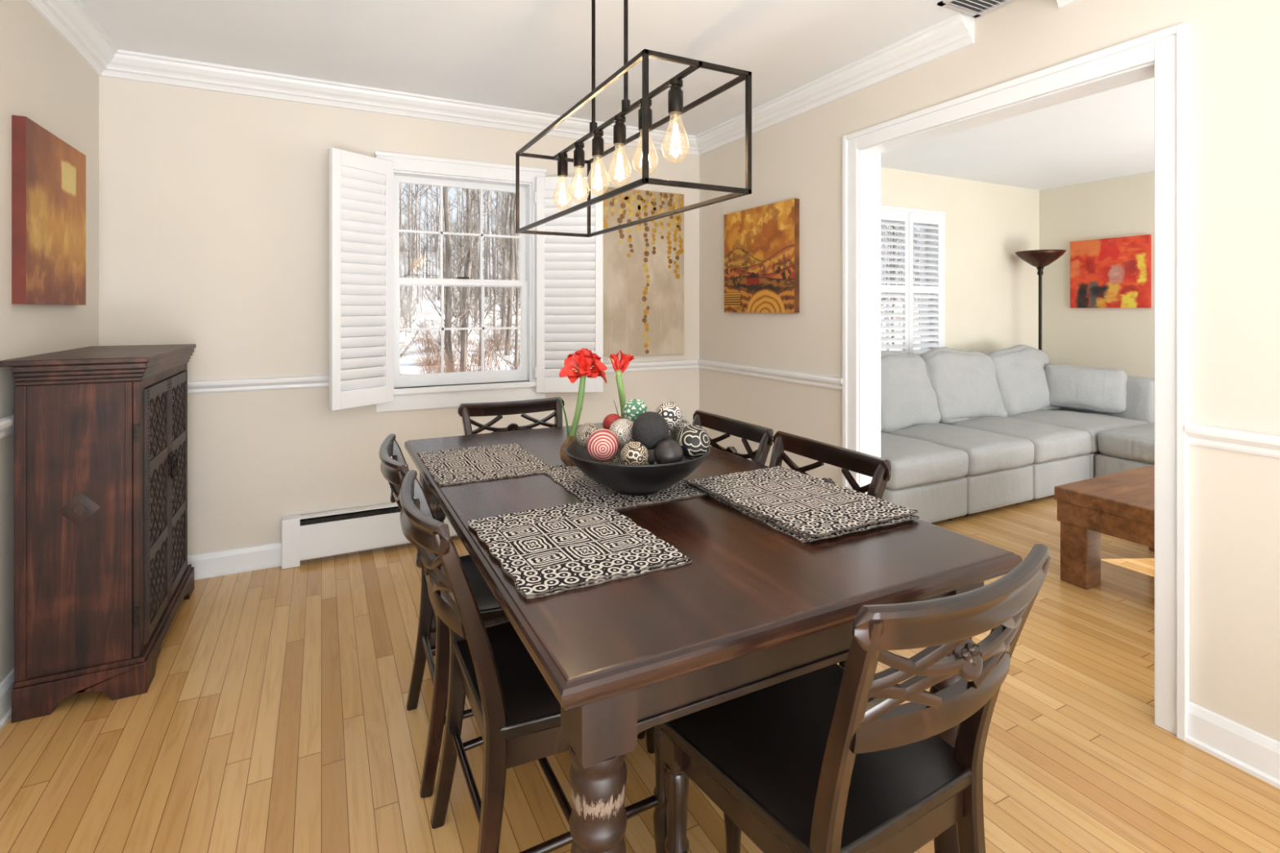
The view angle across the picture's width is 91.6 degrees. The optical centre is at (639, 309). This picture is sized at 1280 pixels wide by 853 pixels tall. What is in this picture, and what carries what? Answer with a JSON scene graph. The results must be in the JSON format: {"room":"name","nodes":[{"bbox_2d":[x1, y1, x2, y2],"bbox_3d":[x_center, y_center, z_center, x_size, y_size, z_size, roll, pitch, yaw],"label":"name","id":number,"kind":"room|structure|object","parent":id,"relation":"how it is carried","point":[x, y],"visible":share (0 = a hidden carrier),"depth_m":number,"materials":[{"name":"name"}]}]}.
{"room":"dining room","nodes":[
{"label":"dining room","id":0,"kind":"room"},
{"bbox_2d":[0,0,98,683],"bbox_3d":[-0.660,0.010,-0.795,0.150,2.490,7.887,0,0,-27],"label":"wall","id":1,"kind":"structure","parent":0,"point":[43,80],"depth_m":2.12,"materials":[{"name":"beige paint"}]},
{"bbox_2d":[0,668,13,730],"bbox_3d":[-0.617,1.200,-0.688,0.024,0.110,7.737,0,0,-27],"label":"baseboard","id":2,"kind":"structure","parent":1,"relation":"attached to","point":[6,686],"depth_m":1.91,"materials":[{"name":"white paint"}]},
{"bbox_2d":[0,413,13,438],"bbox_3d":[-0.614,0.363,-0.686,0.032,0.060,7.737,0,0,-27],"label":"trim","id":3,"kind":"structure","parent":1,"relation":"attached to","point":[6,423],"depth_m":1.90,"materials":[{"name":"white paint"}]},
{"bbox_2d":[11,115,85,305],"bbox_3d":[-2.109,-0.318,2.237,0.034,0.600,0.569,0,0,-27],"label":"painting","id":4,"kind":"object","parent":1,"relation":"attached to","point":[48,174],"visible":1,"depth_m":2.14,"materials":[{"name":"orange fabric"}]},
{"bbox_2d":[26,0,117,75],"bbox_3d":[-0.590,-1.084,-0.674,0.085,0.102,7.737,0,0,-27],"label":"trim","id":5,"kind":"structure","parent":1,"relation":"attached to","point":[70,19],"depth_m":2.40,"materials":[{"name":"white paint"}]},
{"bbox_2d":[98,75,1039,560],"bbox_3d":[0.665,0.010,4.403,7.245,2.490,0.160,0,0,-27],"label":"wall","id":6,"kind":"structure","parent":0,"point":[214,206],"depth_m":3.07,"materials":[{"name":"beige paint"}]},
{"bbox_2d":[187,542,281,580],"bbox_3d":[-2.072,1.200,2.900,0.703,0.110,0.024,0,0,-27],"label":"baseboard","id":7,"kind":"structure","parent":6,"relation":"attached to","point":[213,564],"depth_m":2.97,"materials":[{"name":"white paint"}]},
{"bbox_2d":[187,375,375,394],"bbox_3d":[-1.881,0.363,2.993,1.127,0.060,0.032,0,0,-27],"label":"trim","id":8,"kind":"structure","parent":6,"relation":"attached to","point":[312,381],"depth_m":3.00,"materials":[{"name":"white paint"}]},
{"bbox_2d":[328,147,393,410],"bbox_3d":[-1.383,-0.145,3.114,0.029,1.250,0.355,0,0,30],"label":"window shutter","id":9,"kind":"object","parent":6,"relation":"attached to","point":[361,187],"visible":1,"depth_m":3.09,"materials":[{"name":"white paint"}]},
{"bbox_2d":[281,502,457,568],"bbox_3d":[-0.953,1.137,3.443,1.784,0.236,0.074,0,0,-27],"label":"baseboard heater","id":10,"kind":"object","parent":6,"relation":"attached to","point":[321,534],"visible":0.48,"depth_m":3.13,"materials":[{"name":"white paint"}]},
{"bbox_2d":[99,48,699,155],"bbox_3d":[-0.977,-1.084,3.426,3.132,0.102,0.085,0,0,-27],"label":"trim","id":11,"kind":"structure","parent":6,"relation":"attached to","point":[125,64],"depth_m":3.17,"materials":[{"name":"white paint"}]},
{"bbox_2d":[374,151,546,412],"bbox_3d":[-1.000,-0.145,3.525,0.950,1.361,0.203,0,0,-27],"label":"window","id":12,"kind":"structure","parent":6,"relation":"in","point":[407,168],"depth_m":3.51,"materials":[{"name":"white paint"}]},
{"bbox_2d":[534,176,603,392],"bbox_3d":[-0.412,-0.145,3.621,0.395,1.250,0.029,0,0,-2],"label":"window shutter","id":13,"kind":"object","parent":6,"relation":"attached to","point":[570,269],"visible":0.94,"depth_m":3.62,"materials":[{"name":"white paint"}]},
{"bbox_2d":[545,359,698,373],"bbox_3d":[-0.074,0.363,3.917,1.077,0.060,0.032,0,0,-27],"label":"trim","id":14,"kind":"structure","parent":6,"relation":"attached to","point":[692,363],"depth_m":4.01,"materials":[{"name":"white paint"}]},
{"bbox_2d":[603,186,684,356],"bbox_3d":[0.015,-0.234,3.959,0.600,1.045,0.036,0,0,-27],"label":"painting","id":15,"kind":"object","parent":6,"relation":"attached to","point":[643,263],"visible":0.88,"depth_m":3.94,"materials":[{"name":"fabric"}]},
{"bbox_2d":[880,204,946,355],"bbox_3d":[2.129,-0.145,5.126,0.980,1.361,0.203,0,0,-27],"label":"window","id":16,"kind":"structure","parent":6,"relation":"in","point":[943,214],"depth_m":5.27,"materials":[{"name":"white paint"}]},
{"bbox_2d":[880,209,908,352],"bbox_3d":[1.992,-0.165,4.953,0.396,1.240,0.043,0,0,-27],"label":"window shutter","id":17,"kind":"object","parent":16,"relation":"attached to","point":[893,215],"visible":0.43,"depth_m":4.96,"materials":[{"name":"white paint"}]},
{"bbox_2d":[908,212,942,355],"bbox_3d":[2.348,-0.165,5.136,0.396,1.240,0.043,0,0,-27],"label":"window shutter","id":18,"kind":"object","parent":16,"relation":"attached to","point":[913,217],"visible":0.82,"depth_m":5.13,"materials":[{"name":"white paint"}]},
{"bbox_2d":[80,0,1154,190],"bbox_3d":[2.463,-1.185,0.888,6.945,0.100,7.737,0,0,-27],"label":"ceiling","id":19,"kind":"structure","parent":0,"point":[535,55],"depth_m":2.72,"materials":[{"name":"paint"}]},
{"bbox_2d":[515,0,751,237],"bbox_3d":[-0.088,-0.701,1.801,0.279,0.869,0.972,0,0,-27],"label":"pendant light","id":20,"kind":"object","parent":19,"relation":"hanging from","point":[675,95],"visible":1,"depth_m":1.62,"materials":[{"name":"black metal"}]},
{"bbox_2d":[557,152,568,177],"bbox_3d":[-0.267,-0.500,2.151,0.036,0.076,0.036,0,0,-27],"label":"socket","id":21,"kind":"object","parent":20,"relation":"attached to","point":[562,163],"depth_m":2.14,"materials":[{"name":"black metal"}]},
{"bbox_2d":[573,142,584,168],"bbox_3d":[-0.197,-0.500,2.014,0.036,0.076,0.036,0,0,-27],"label":"socket","id":22,"kind":"object","parent":20,"relation":"attached to","point":[579,153],"depth_m":2.00,"materials":[{"name":"black metal"}]},
{"bbox_2d":[591,129,604,157],"bbox_3d":[-0.127,-0.500,1.877,0.036,0.076,0.036,0,0,-27],"label":"socket","id":23,"kind":"object","parent":20,"relation":"attached to","point":[597,141],"depth_m":1.86,"materials":[{"name":"black metal"}]},
{"bbox_2d":[613,115,626,146],"bbox_3d":[-0.057,-0.500,1.740,0.036,0.076,0.036,0,0,-27],"label":"socket","id":24,"kind":"object","parent":20,"relation":"attached to","point":[619,128],"depth_m":1.73,"materials":[{"name":"black metal"}]},
{"bbox_2d":[638,98,652,131],"bbox_3d":[0.014,-0.500,1.602,0.036,0.076,0.036,0,0,-27],"label":"socket","id":25,"kind":"object","parent":20,"relation":"attached to","point":[640,101],"depth_m":1.59,"materials":[{"name":"black metal"}]},
{"bbox_2d":[667,78,683,115],"bbox_3d":[0.084,-0.500,1.465,0.036,0.076,0.036,0,0,-27],"label":"socket","id":26,"kind":"object","parent":20,"relation":"attached to","point":[675,95],"depth_m":1.45,"materials":[{"name":"black metal"}]},
{"bbox_2d":[937,0,1014,17],"bbox_3d":[1.266,-1.129,2.223,0.220,0.013,0.295,0,0,-27],"label":"ceiling vent","id":27,"kind":"object","parent":19,"relation":"in","point":[974,8],"visible":1,"depth_m":2.31,"materials":[{"name":"metal"}]},
{"bbox_2d":[0,494,1279,852],"bbox_3d":[2.461,1.315,0.893,7.245,0.120,8.047,0,0,-27],"label":"floor","id":28,"kind":"structure","parent":0,"point":[273,717],"depth_m":1.79,"materials":[{"name":"brown wood"}]},
{"bbox_2d":[0,343,195,723],"bbox_3d":[-1.965,0.705,2.337,0.373,1.100,0.866,0,0,-27],"label":"base cabinet","id":29,"kind":"object","parent":28,"relation":"on","point":[103,575],"visible":1,"depth_m":1.99,"materials":[{"name":"brown wood"}]},
{"bbox_2d":[378,433,509,798],"bbox_3d":[-0.473,0.824,1.868,0.576,0.868,0.471,0,0,-25],"label":"dining chair","id":30,"kind":"object","parent":28,"relation":"on","point":[394,469],"visible":0.38,"depth_m":1.68,"materials":[{"name":"brown wood"}]},
{"bbox_2d":[457,396,564,435],"bbox_3d":[-0.437,0.824,2.472,0.471,0.868,0.576,0,0,-27],"label":"dining chair","id":31,"kind":"object","parent":28,"relation":"on","point":[499,409],"visible":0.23,"depth_m":2.70,"materials":[{"name":"brown wood"}]},
{"bbox_2d":[399,470,667,852],"bbox_3d":[-0.243,0.824,1.429,0.576,0.868,0.471,0,0,-27],"label":"dining chair","id":32,"kind":"object","parent":28,"relation":"on","point":[516,712],"visible":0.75,"depth_m":1.25,"materials":[{"name":"brown wood"}]},
{"bbox_2d":[637,409,773,739],"bbox_3d":[0.115,0.824,2.114,0.576,0.868,0.471,0,0,-28],"label":"dining chair","id":33,"kind":"object","parent":28,"relation":"on","point":[762,435],"visible":0.19,"depth_m":2.21,"materials":[{"name":"brown wood"}]},
{"bbox_2d":[404,422,1022,852],"bbox_3d":[-0.058,0.870,1.779,0.968,0.770,1.705,0,0,-27],"label":"dining table","id":34,"kind":"object","parent":28,"relation":"on","point":[756,606],"visible":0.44,"depth_m":1.06,"materials":[{"name":"brown wood"}]},
{"bbox_2d":[417,443,555,485],"bbox_3d":[-0.499,0.482,1.974,0.340,0.005,0.434,0,0,-27],"label":"placemat","id":35,"kind":"object","parent":34,"relation":"on","point":[476,464],"visible":1,"depth_m":1.94,"materials":[{"name":"fabric"}]},
{"bbox_2d":[488,502,691,599],"bbox_3d":[-0.143,0.482,1.297,0.330,0.005,0.419,0,0,-28],"label":"placemat","id":36,"kind":"object","parent":34,"relation":"on","point":[682,562],"visible":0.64,"depth_m":1.12,"materials":[{"name":"fabric"}]},
{"bbox_2d":[466,499,688,596],"bbox_3d":[-0.147,0.477,1.300,0.330,0.005,0.419,0,0,-29],"label":"placemat","id":37,"kind":"object","parent":36,"relation":"on","point":[543,550],"visible":1,"depth_m":1.25,"materials":[{"name":"fabric"}]},
{"bbox_2d":[543,464,707,509],"bbox_3d":[-0.063,0.482,1.765,0.325,0.005,0.464,0,0,-27],"label":"placemat","id":38,"kind":"object","parent":34,"relation":"on","point":[574,481],"visible":0.53,"depth_m":1.64,"materials":[{"name":"fabric"}]},
{"bbox_2d":[559,347,607,466],"bbox_3d":[-0.175,0.299,1.918,0.146,0.362,0.155,0,0,-5],"label":"amaryllis","id":39,"kind":"object","parent":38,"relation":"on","point":[580,364],"visible":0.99,"depth_m":1.90,"materials":[{"name":"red plant"}]},
{"bbox_2d":[608,350,635,418],"bbox_3d":[-0.051,0.302,1.901,0.077,0.365,0.120,0,0,4],"label":"amaryllis","id":40,"kind":"object","parent":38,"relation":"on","point":[620,366],"visible":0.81,"depth_m":1.86,"materials":[{"name":"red plant"}]},
{"bbox_2d":[564,434,710,495],"bbox_3d":[-0.007,0.423,1.664,0.388,0.112,0.388,0,0,-27],"label":"bowl","id":41,"kind":"object","parent":38,"relation":"on","point":[625,479],"visible":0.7,"depth_m":1.52,"materials":[{"name":"ceramic"}]},
{"bbox_2d":[576,422,599,448],"bbox_3d":[-0.139,0.341,1.680,0.068,0.068,0.068,0,0,-35],"label":"decorative ball","id":42,"kind":"object","parent":41,"relation":"in","point":[584,432],"visible":0.71,"depth_m":1.66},
{"bbox_2d":[586,428,618,462],"bbox_3d":[-0.095,0.349,1.600,0.084,0.084,0.084,0,0,-33],"label":"decorative ball","id":43,"kind":"object","parent":41,"relation":"in","point":[602,444],"visible":1,"depth_m":1.57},
{"bbox_2d":[602,413,622,430],"bbox_3d":[-0.075,0.318,1.730,0.058,0.058,0.058,0,0,-28],"label":"decorative ball","id":44,"kind":"object","parent":41,"relation":"in","point":[610,419],"visible":0.44,"depth_m":1.71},
{"bbox_2d":[608,418,635,448],"bbox_3d":[-0.044,0.332,1.665,0.080,0.080,0.080,0,0,-30],"label":"decorative ball","id":45,"kind":"object","parent":41,"relation":"in","point":[621,428],"visible":0.63,"depth_m":1.63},
{"bbox_2d":[620,441,648,464],"bbox_3d":[-0.014,0.364,1.550,0.070,0.070,0.070,0,0,-36],"label":"decorative ball","id":46,"kind":"object","parent":41,"relation":"in","point":[633,452],"visible":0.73,"depth_m":1.52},
{"bbox_2d":[622,399,648,422],"bbox_3d":[-0.013,0.283,1.730,0.070,0.070,0.070,0,0,-38],"label":"decorative ball","id":47,"kind":"object","parent":41,"relation":"in","point":[633,408],"visible":0.69,"depth_m":1.70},
{"bbox_2d":[631,411,668,449],"bbox_3d":[0.026,0.312,1.605,0.096,0.096,0.096,0,0,-28],"label":"decorative ball","id":48,"kind":"object","parent":41,"relation":"in","point":[649,428],"visible":0.84,"depth_m":1.57,"materials":[{"name":"black"}]},
{"bbox_2d":[653,439,683,464],"bbox_3d":[0.071,0.362,1.560,0.074,0.074,0.074,0,0,-28],"label":"decorative ball","id":49,"kind":"object","parent":41,"relation":"in","point":[667,451],"visible":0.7,"depth_m":1.53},
{"bbox_2d":[655,402,682,430],"bbox_3d":[0.077,0.289,1.690,0.076,0.076,0.076,0,0,-36],"label":"decorative ball","id":50,"kind":"object","parent":41,"relation":"in","point":[671,412],"visible":0.77,"depth_m":1.66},
{"bbox_2d":[669,418,690,440],"bbox_3d":[0.116,0.340,1.750,0.064,0.064,0.064,0,0,-28],"label":"decorative ball","id":51,"kind":"object","parent":41,"relation":"in","point":[673,433],"visible":0.34,"depth_m":1.73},
{"bbox_2d":[675,424,710,459],"bbox_3d":[0.138,0.345,1.620,0.090,0.090,0.090,0,0,-33],"label":"decorative ball","id":52,"kind":"object","parent":41,"relation":"in","point":[694,440],"visible":0.79,"depth_m":1.59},
{"bbox_2d":[688,484,909,542],"bbox_3d":[0.381,0.482,1.579,0.330,0.005,0.479,0,0,-26],"label":"placemat","id":53,"kind":"object","parent":34,"relation":"on","point":[798,538],"visible":0.17,"depth_m":1.41,"materials":[{"name":"fabric"}]},
{"bbox_2d":[692,484,919,542],"bbox_3d":[0.389,0.477,1.570,0.330,0.005,0.479,0,0,-27],"label":"placemat","id":54,"kind":"object","parent":53,"relation":"on","point":[896,520],"visible":0.09,"depth_m":1.36,"materials":[{"name":"fabric"}]},
{"bbox_2d":[684,478,912,537],"bbox_3d":[0.378,0.472,1.577,0.330,0.005,0.479,0,0,-28],"label":"placemat","id":55,"kind":"object","parent":54,"relation":"on","point":[781,525],"visible":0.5,"depth_m":1.43,"materials":[{"name":"fabric"}]},
{"bbox_2d":[685,466,918,537],"bbox_3d":[0.385,0.467,1.568,0.330,0.005,0.479,0,0,-29],"label":"placemat","id":56,"kind":"object","parent":55,"relation":"on","point":[809,505],"visible":1,"depth_m":1.52,"materials":[{"name":"fabric"}]},
{"bbox_2d":[645,431,891,852],"bbox_3d":[0.332,0.824,1.701,0.576,0.868,0.471,0,0,-27],"label":"dining chair","id":57,"kind":"object","parent":28,"relation":"on","point":[879,468],"visible":0.22,"depth_m":1.76,"materials":[{"name":"brown wood"}]},
{"bbox_2d":[660,543,1051,852],"bbox_3d":[0.363,0.824,1.133,0.471,0.868,0.576,0,0,-31],"label":"dining chair","id":58,"kind":"object","parent":28,"relation":"on","point":[829,759],"visible":0.94,"depth_m":1.02,"materials":[{"name":"brown wood"}]},
{"bbox_2d":[880,343,1154,523],"bbox_3d":[2.594,0.769,4.218,2.989,0.972,1.779,0,0,-27],"label":"sectional sofa","id":59,"kind":"object","parent":28,"relation":"on","point":[963,433],"visible":0.6,"depth_m":4.23,"materials":[{"name":"fabric"}]},
{"bbox_2d":[880,348,941,433],"bbox_3d":[1.831,0.577,4.463,0.678,0.586,0.365,0,0,-27],"label":"cushion","id":60,"kind":"object","parent":59,"relation":"on","point":[911,386],"depth_m":4.35,"materials":[{"name":"fabric"}]},
{"bbox_2d":[880,431,968,490],"bbox_3d":[1.482,0.915,3.897,0.659,0.237,0.844,0,0,-27],"label":"seat cushion","id":61,"kind":"object","parent":59,"relation":"on","point":[917,464],"depth_m":3.58,"materials":[{"name":"fabric"}]},
{"bbox_2d":[889,422,1034,475],"bbox_3d":[2.061,0.915,4.192,0.658,0.235,0.842,0,0,-27],"label":"seat cushion","id":62,"kind":"object","parent":59,"relation":"on","point":[988,452],"depth_m":3.91,"materials":[{"name":"fabric"}]},
{"bbox_2d":[919,347,1007,423],"bbox_3d":[2.452,0.583,4.781,0.831,0.584,0.355,0,0,-27],"label":"cushion","id":63,"kind":"object","parent":59,"relation":"on","point":[966,386],"depth_m":4.63,"materials":[{"name":"fabric"}]},
{"bbox_2d":[943,417,1092,464],"bbox_3d":[2.641,0.915,4.489,0.658,0.234,0.843,0,0,-27],"label":"seat cushion","id":64,"kind":"object","parent":59,"relation":"on","point":[1054,444],"depth_m":4.21,"materials":[{"name":"fabric"}]},
{"bbox_2d":[984,343,1061,416],"bbox_3d":[3.123,0.578,5.128,0.824,0.584,0.362,0,0,-27],"label":"cushion","id":65,"kind":"object","parent":59,"relation":"on","point":[1019,371],"depth_m":4.96,"materials":[{"name":"fabric"}]},
{"bbox_2d":[1004,408,1149,453],"bbox_3d":[3.286,0.914,4.817,0.810,0.234,0.847,0,0,-27],"label":"seat cushion","id":66,"kind":"object","parent":59,"relation":"on","point":[1092,421],"depth_m":4.66,"materials":[{"name":"fabric"}]},
{"bbox_2d":[1044,364,1127,413],"bbox_3d":[3.535,0.627,4.967,0.566,0.362,0.217,0,0,29],"label":"throw pillow","id":67,"kind":"object","parent":59,"relation":"on","point":[1074,387],"visible":0.84,"depth_m":4.88,"materials":[{"name":"fabric"}]},
{"bbox_2d":[1097,422,1154,464],"bbox_3d":[3.636,0.916,4.154,0.815,0.235,0.715,0,0,-27],"label":"seat cushion","id":68,"kind":"object","parent":59,"relation":"on","point":[1126,443],"depth_m":4.16,"materials":[{"name":"fabric"}]},
{"bbox_2d":[1014,248,1066,349],"bbox_3d":[3.540,0.370,5.507,0.384,1.770,0.384,0,0,-27],"label":"floor lamp","id":69,"kind":"object","parent":28,"relation":"on","point":[1039,259],"visible":0.7,"depth_m":5.45,"materials":[{"name":"brown metal"}]},
{"bbox_2d":[1054,464,1154,589],"bbox_3d":[2.592,1.038,2.618,0.940,0.435,1.100,0,0,-27],"label":"coffee table","id":70,"kind":"object","parent":28,"relation":"on","point":[1121,504],"visible":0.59,"depth_m":2.80,"materials":[{"name":"brown wood"}]},
{"bbox_2d":[699,0,1279,742],"bbox_3d":[2.218,0.060,0.763,0.130,2.390,7.737,0,0,-27],"label":"wall","id":71,"kind":"structure","parent":0,"point":[1234,45],"depth_m":1.80,"materials":[{"name":"beige paint"}]},
{"bbox_2d":[724,198,799,312],"bbox_3d":[0.683,-0.285,3.582,0.034,0.605,0.645,0,0,-27],"label":"painting","id":72,"kind":"object","parent":71,"relation":"attached to","point":[762,243],"visible":1,"depth_m":3.53,"materials":[{"name":"fabric"}]},
{"bbox_2d":[697,359,842,390],"bbox_3d":[0.683,0.363,3.585,0.032,0.060,1.313,0,0,-27],"label":"trim","id":73,"kind":"structure","parent":71,"relation":"attached to","point":[830,382],"depth_m":3.44,"materials":[{"name":"white paint"}]},
{"bbox_2d":[695,13,974,155],"bbox_3d":[0.810,-1.084,3.277,0.085,0.102,1.977,0,0,-27],"label":"trim","id":74,"kind":"structure","parent":71,"relation":"attached to","point":[955,33],"depth_m":2.90,"materials":[{"name":"white paint"}]},
{"bbox_2d":[880,153,880,457],"bbox_3d":[1.428,0.210,2.478,0.026,2.090,1.338,0,0,-27],"label":"trim","id":75,"kind":"structure","parent":71,"relation":"attached to","point":[880,153],"depth_m":3.00,"materials":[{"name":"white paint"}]},
{"bbox_2d":[858,62,1154,494],"bbox_3d":[1.359,0.247,2.442,0.130,2.016,1.190,0,0,-27],"label":"trim","id":76,"kind":"structure","parent":71,"relation":"attached to","point":[868,157],"depth_m":2.94,"materials":[{"name":"white paint"}]},
{"bbox_2d":[842,22,1189,741],"bbox_3d":[1.289,0.210,2.407,0.026,2.090,1.338,0,0,-27],"label":"trim","id":77,"kind":"structure","parent":71,"relation":"attached to","point":[1168,48],"depth_m":1.86,"materials":[{"name":"white paint"}]},
{"bbox_2d":[1184,423,1279,457],"bbox_3d":[2.750,0.363,-0.454,0.032,0.060,5.087,0,0,-27],"label":"trim","id":78,"kind":"structure","parent":71,"relation":"attached to","point":[1246,442],"depth_m":1.71,"materials":[{"name":"white paint"}]},
{"bbox_2d":[1186,702,1279,789],"bbox_3d":[2.753,1.200,-0.452,0.024,0.110,5.087,0,0,-27],"label":"baseboard","id":79,"kind":"structure","parent":71,"relation":"attached to","point":[1253,753],"depth_m":1.72,"materials":[{"name":"white paint"}]},
{"bbox_2d":[1039,170,1154,378],"bbox_3d":[5.621,0.010,2.504,0.150,2.490,7.737,0,0,-27],"label":"wall","id":80,"kind":"structure","parent":0,"point":[1122,339],"depth_m":5.50,"materials":[{"name":"beige paint"}]},
{"bbox_2d":[1070,234,1151,307],"bbox_3d":[4.048,-0.315,5.377,0.034,0.600,0.605,0,0,-27],"label":"painting","id":81,"kind":"object","parent":80,"relation":"attached to","point":[1113,272],"visible":1,"depth_m":5.34,"materials":[{"name":"fabric"}]},
{"label":"outside","id":82,"kind":"structure","parent":0,"visible":0},
{"bbox_2d":[400,285,919,374],"bbox_3d":[5.514,-0.527,44.104,100.000,4.880,66.000,0,0,-27],"label":"ground","id":83,"kind":"structure","parent":82,"point":[408,366],"depth_m":25.67,"materials":[{"name":"snow"}]},
{"bbox_2d":[399,182,420,314],"bbox_3d":[-12.919,-5.227,33.745,1.828,11.728,2.281,0,0,-37],"label":"tree","id":84,"kind":"object","parent":83,"relation":"on","point":[400,193],"visible":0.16,"depth_m":33.72,"materials":[{"name":"grey plant"}]},
{"bbox_2d":[399,183,428,336],"bbox_3d":[-8.835,-2.121,23.726,1.903,6.841,1.328,0,0,39],"label":"tree","id":85,"kind":"object","parent":83,"relation":"on","point":[408,227],"visible":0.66,"depth_m":23.66,"materials":[{"name":"grey plant"}]},
{"bbox_2d":[399,183,431,328],"bbox_3d":[-10.339,-4.233,28.076,1.823,11.045,2.279,0,0,-14],"label":"tree","id":86,"kind":"object","parent":83,"relation":"on","point":[409,188],"visible":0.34,"depth_m":28.11,"materials":[{"name":"grey plant"}]},
{"bbox_2d":[399,182,436,332],"bbox_3d":[-5.830,-3.899,14.990,2.027,11.364,2.201,0,0,11],"label":"tree","id":87,"kind":"object","parent":83,"relation":"on","point":[412,267],"visible":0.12,"depth_m":14.78,"materials":[{"name":"grey plant"}]},
{"bbox_2d":[404,319,440,351],"bbox_3d":[-6.409,0.776,18.921,1.282,1.066,1.273,0,0,45],"label":"bush","id":88,"kind":"object","parent":83,"relation":"on","point":[423,331],"visible":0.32,"depth_m":18.92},
{"bbox_2d":[399,205,457,357],"bbox_3d":[-3.754,-3.410,8.773,1.840,10.731,2.225,0,0,6],"label":"tree","id":89,"kind":"object","parent":83,"relation":"on","point":[400,243],"visible":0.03,"depth_m":9.10,"materials":[{"name":"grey plant"}]},
{"bbox_2d":[410,343,465,373],"bbox_3d":[-4.155,1.061,12.777,1.086,0.904,1.078,0,0,-13],"label":"bush","id":90,"kind":"object","parent":83,"relation":"on","point":[434,365],"visible":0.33,"depth_m":12.76,"materials":[{"name":"plant"}]},
{"bbox_2d":[408,320,470,365],"bbox_3d":[-5.119,0.827,15.903,1.459,1.223,1.470,0,0,-23],"label":"bush","id":91,"kind":"object","parent":83,"relation":"on","point":[428,340],"visible":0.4,"depth_m":15.71,"materials":[{"name":"plant"}]},
{"bbox_2d":[399,186,491,372],"bbox_3d":[-3.731,-3.564,11.749,2.008,10.894,1.920,0,0,32],"label":"tree","id":92,"kind":"object","parent":83,"relation":"on","point":[448,292],"visible":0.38,"depth_m":11.69,"materials":[{"name":"grey plant"}]},
{"bbox_2d":[418,188,495,372],"bbox_3d":[-3.840,-2.975,13.780,1.827,9.391,1.535,0,0,28],"label":"tree","id":93,"kind":"object","parent":83,"relation":"on","point":[464,335],"visible":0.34,"depth_m":13.71,"materials":[{"name":"grey plant"}]},
{"bbox_2d":[414,339,502,373],"bbox_3d":[-3.191,1.070,10.828,1.450,1.206,1.440,0,0,6],"label":"bush","id":94,"kind":"object","parent":83,"relation":"on","point":[450,359],"visible":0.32,"depth_m":10.80,"materials":[{"name":"plant"}]},
{"bbox_2d":[438,188,478,315],"bbox_3d":[-7.972,-3.516,27.832,1.633,9.498,1.966,0,0,12],"label":"tree","id":95,"kind":"object","parent":83,"relation":"on","point":[455,188],"visible":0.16,"depth_m":27.86,"materials":[{"name":"grey plant"}]},
{"bbox_2d":[438,188,491,342],"bbox_3d":[-5.916,-3.752,21.837,1.909,10.510,2.158,0,0,31],"label":"tree","id":96,"kind":"object","parent":83,"relation":"on","point":[471,191],"visible":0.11,"depth_m":21.70,"materials":[{"name":"grey plant"}]},
{"bbox_2d":[444,188,507,365],"bbox_3d":[-3.969,-2.894,15.759,1.753,9.161,1.599,0,0,11],"label":"tree","id":97,"kind":"object","parent":83,"relation":"on","point":[478,194],"visible":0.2,"depth_m":15.66,"materials":[{"name":"grey plant"}]},
{"bbox_2d":[451,325,514,371],"bbox_3d":[-3.697,0.891,14.560,1.449,1.214,1.459,0,0,-34],"label":"bush","id":98,"kind":"object","parent":83,"relation":"on","point":[485,340],"visible":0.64,"depth_m":14.44,"materials":[{"name":"plant"}]},
{"bbox_2d":[456,189,519,369],"bbox_3d":[-1.952,-1.764,10.357,1.608,7.519,2.108,0,0,43],"label":"tree","id":99,"kind":"object","parent":83,"relation":"on","point":[517,342],"visible":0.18,"depth_m":10.40,"materials":[{"name":"grey plant"}]},
{"bbox_2d":[472,192,519,355],"bbox_3d":[-3.635,-3.464,17.815,1.975,10.142,1.760,0,0,-45],"label":"tree","id":100,"kind":"object","parent":83,"relation":"on","point":[508,315],"visible":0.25,"depth_m":17.81,"materials":[{"name":"grey plant"}]},
{"bbox_2d":[483,191,509,334],"bbox_3d":[-5.716,-3.449,24.886,1.689,9.792,2.026,0,0,-7],"label":"tree","id":101,"kind":"object","parent":83,"relation":"on","point":[496,212],"visible":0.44,"depth_m":24.90,"materials":[{"name":"grey plant"}]},
{"bbox_2d":[488,191,510,319],"bbox_3d":[-7.747,-4.640,34.885,1.710,10.968,2.134,0,0,-25],"label":"tree","id":102,"kind":"object","parent":83,"relation":"on","point":[500,192],"visible":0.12,"depth_m":34.82,"materials":[{"name":"grey plant"}]},
{"bbox_2d":[479,333,519,370],"bbox_3d":[-2.545,0.956,12.987,1.388,1.155,1.378,0,0,21],"label":"bush","id":103,"kind":"object","parent":83,"relation":"on","point":[511,354],"visible":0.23,"depth_m":12.90,"materials":[{"name":"plant"}]},
{"bbox_2d":[484,192,519,332],"bbox_3d":[-5.787,-4.533,27.078,2.311,11.869,1.865,0,0,-8],"label":"tree","id":104,"kind":"object","parent":83,"relation":"on","point":[504,296],"visible":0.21,"depth_m":26.93,"materials":[{"name":"grey plant"}]},
{"bbox_2d":[400,183,919,303],"bbox_3d":[12.854,-7.140,66.073,100.525,14.145,20.194,0,0,-27],"label":"woods","id":105,"kind":"object","parent":83,"relation":"on","point":[430,236],"visible":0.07,"depth_m":49.02,"materials":[{"name":"grey plant"}]},
{"bbox_2d":[880,225,919,344],"bbox_3d":[9.519,-3.478,23.165,2.150,10.388,1.765,0,0,33],"label":"tree","id":106,"kind":"object","parent":83,"relation":"on","point":[894,233],"visible":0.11,"depth_m":23.11,"materials":[{"name":"grey plant"}]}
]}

